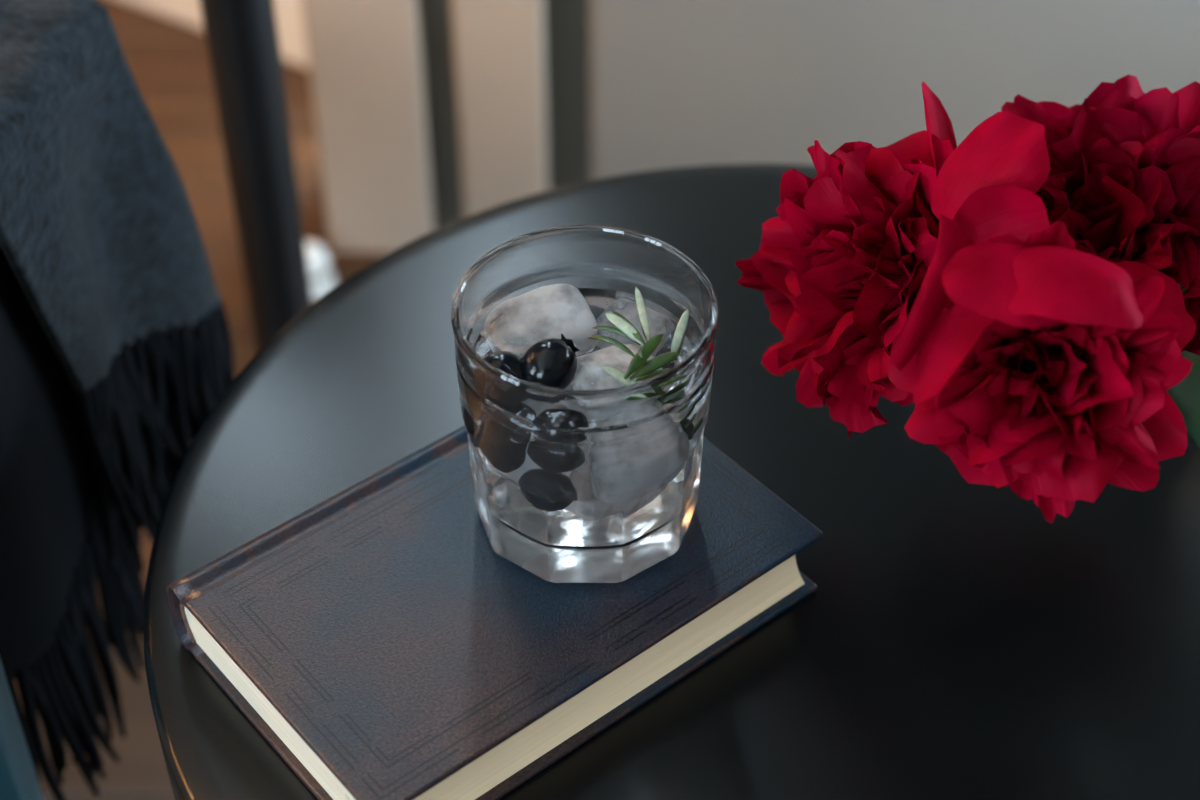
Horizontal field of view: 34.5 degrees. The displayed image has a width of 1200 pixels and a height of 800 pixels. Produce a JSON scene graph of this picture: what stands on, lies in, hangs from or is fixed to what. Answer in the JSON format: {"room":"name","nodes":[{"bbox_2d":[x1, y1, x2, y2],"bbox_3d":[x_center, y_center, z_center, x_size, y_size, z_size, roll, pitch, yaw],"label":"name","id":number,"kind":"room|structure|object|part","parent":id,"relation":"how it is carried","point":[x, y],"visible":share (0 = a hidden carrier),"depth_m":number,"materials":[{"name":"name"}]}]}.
{"room":"living room","nodes":[
{"label":"living room","id":0,"kind":"room"},
{"bbox_2d":[14,0,387,799],"bbox_3d":[-0.425,0.438,1.143,2.850,0.060,4.800,0,42,0],"label":"floor","id":1,"kind":"structure","parent":0,"point":[167,58],"depth_m":1.79,"materials":[{"name":"brown wood"}]},
{"bbox_2d":[0,0,311,799],"bbox_3d":[-0.482,-0.031,0.975,0.588,0.860,0.530,5,43,6],"label":"armchair","id":2,"kind":"object","parent":1,"relation":"on","point":[242,39],"visible":0.34,"depth_m":1.12,"materials":[{"name":"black wood"}]},
{"bbox_3d":[-0.248,0.240,0.849,0.048,0.630,0.048,0,42,0],"label":"leg","id":3,"kind":"part","parent":2,"relation":"part of","materials":[{"name":"teal wood"}]},
{"bbox_2d":[0,0,235,799],"bbox_3d":[-0.257,0.002,0.845,0.102,0.354,0.276,10,43,10],"label":"throw blanket","id":4,"kind":"object","parent":2,"relation":"on","point":[116,346],"visible":0.94,"depth_m":0.83,"materials":[{"name":"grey fabric"}]},
{"bbox_3d":[-0.203,-0.171,1.129,0.042,0.860,0.042,0,42,0],"label":"leg","id":5,"kind":"part","parent":2,"relation":"part of","materials":[{"name":"black wood"}]},
{"bbox_2d":[305,241,334,301],"bbox_3d":[-0.252,-0.116,1.673,0.042,0.046,0.042,0,42,0],"label":"door stop","id":6,"kind":"object","parent":1,"relation":"on","point":[322,280],"visible":0.52,"depth_m":1.66,"materials":[{"name":"white paint"}]},
{"bbox_2d":[143,164,1199,799],"bbox_3d":[0.073,0.253,0.893,0.474,0.550,0.474,0,42,0],"label":"side table","id":7,"kind":"object","parent":1,"relation":"on","point":[954,640],"visible":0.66,"depth_m":0.69,"materials":[{"name":"black metal"}]},
{"bbox_2d":[166,425,822,799],"bbox_3d":[-0.035,0.064,0.670,0.187,0.030,0.126,-29,50,-28],"label":"book","id":8,"kind":"object","parent":7,"relation":"on","point":[377,638],"visible":0.66,"depth_m":0.64,"materials":[{"name":"blue leather"}]},
{"bbox_2d":[451,225,717,582],"bbox_3d":[-0.005,0.004,0.644,0.085,0.093,0.085,0,42,0],"label":"tumbler","id":9,"kind":"object","parent":8,"relation":"on","point":[570,486],"visible":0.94,"depth_m":0.62,"materials":[{"name":"clear glass"}]},
{"bbox_2d":[472,288,696,389],"bbox_3d":[-0.005,0.008,0.648,0.076,0.056,0.076,0,42,0],"label":"drink","id":10,"kind":"object","parent":9,"relation":"in","point":[600,302],"visible":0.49,"depth_m":0.64,"materials":[{"name":"clear liquid"}]},
{"bbox_2d":[483,351,526,381],"bbox_3d":[-0.031,-0.006,0.619,0.019,0.019,0.018,-32,51,-30],"label":"blueberry","id":11,"kind":"object","parent":10,"relation":"on","point":[510,363],"visible":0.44,"depth_m":0.61,"materials":[{"name":"black food"}]},
{"bbox_3d":[-0.030,-0.007,0.611,0.009,0.002,0.009,-12,86,-5],"label":"crown","id":12,"kind":"part","parent":11,"relation":"part of","materials":[{"name":"black food"}]},
{"bbox_2d":[485,283,596,354],"bbox_3d":[-0.020,-0.022,0.648,0.038,0.026,0.028,-14,44,-15],"label":"ice cube","id":13,"kind":"object","parent":10,"relation":"in","point":[519,322],"visible":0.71,"depth_m":0.64,"materials":[{"name":"white"}]},
{"bbox_2d":[522,334,579,388],"bbox_3d":[-0.016,-0.011,0.621,0.021,0.018,0.018,-13,44,-14],"label":"blueberry","id":14,"kind":"object","parent":10,"relation":"on","point":[549,362],"visible":0.77,"depth_m":0.61,"materials":[{"name":"black food"}]},
{"bbox_3d":[-0.010,-0.018,0.623,0.008,0.008,0.002,32,74,39],"label":"crown","id":15,"kind":"part","parent":14,"relation":"part of","materials":[{"name":"black food"}]},
{"bbox_2d":[570,344,661,389],"bbox_3d":[0.004,-0.004,0.630,0.032,0.024,0.023,-21,46,-21],"label":"ice cube","id":16,"kind":"object","parent":10,"relation":"in","point":[589,375],"visible":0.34,"depth_m":0.62,"materials":[{"name":"white"}]},
{"bbox_2d":[588,287,688,385],"bbox_3d":[0.013,-0.010,0.629,0.034,0.041,0.037,0,42,0],"label":"rosemary sprig","id":17,"kind":"object","parent":10,"relation":"in","point":[644,369],"visible":0.67,"depth_m":0.62,"materials":[{"name":"green plant"}]},
{"bbox_3d":[0.018,-0.003,0.623,0.014,0.038,0.005,-28,49,-27],"label":"stem","id":18,"kind":"part","parent":17,"relation":"part of","materials":[{"name":"green plant"}]},
{"bbox_3d":[0.262,-0.017,0.708,0.069,0.099,0.069,0,42,0],"label":"vase","id":19,"kind":"object","parent":7,"relation":"on","visible":0},
{"bbox_2d":[736,81,1135,437],"bbox_3d":[0.157,-0.033,0.666,0.220,0.124,0.101,0,42,0],"label":"peony","id":20,"kind":"object","parent":19,"relation":"in","point":[841,269],"visible":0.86,"depth_m":0.65,"materials":[{"name":"red plant"}]},
{"bbox_2d":[888,111,1199,522],"bbox_3d":[0.181,-0.009,0.625,0.193,0.145,0.104,-5,43,-6],"label":"peony","id":21,"kind":"object","parent":19,"relation":"in","point":[1051,371],"visible":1,"depth_m":0.59,"materials":[{"name":"red plant"}]},
{"bbox_2d":[1020,348,1055,372],"bbox_3d":[0.140,-0.013,0.616,0.021,0.021,0.021,-22,47,-22],"label":"flower","id":22,"kind":"object","parent":21,"relation":"attached to","point":[1027,366],"depth_m":0.61,"materials":[{"name":"red plant"}]},
{"bbox_3d":[0.203,-0.012,0.673,0.142,0.084,0.014,-17,45,-18],"label":"stem","id":23,"kind":"part","parent":21,"relation":"part of","materials":[{"name":"green plant"}]},
{"bbox_2d":[1001,74,1199,355],"bbox_3d":[0.183,-0.048,0.688,0.115,0.117,0.124,-33,51,-31],"label":"peony","id":24,"kind":"object","parent":19,"relation":"in","point":[1123,177],"visible":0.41,"depth_m":0.66,"materials":[{"name":"red plant"}]},
{"bbox_2d":[301,0,1199,252],"bbox_3d":[0.305,-1.133,0.893,1.090,2.600,0.125,0,42,0],"label":"wall","id":25,"kind":"structure","parent":0,"point":[430,115],"depth_m":1.60,"materials":[{"name":"grey paint"}]},
{"bbox_3d":[-0.915,-1.609,1.416,1.750,2.600,0.100,23,47,23],"label":"wall","id":26,"kind":"structure","parent":0,"visible":0},
{"bbox_2d":[124,0,308,67],"bbox_3d":[-0.946,-0.662,2.210,1.750,0.130,0.018,23,47,23],"label":"baseboard","id":27,"kind":"structure","parent":26,"relation":"attached to","point":[289,15],"depth_m":1.94,"materials":[{"name":"white paint"}]}
]}

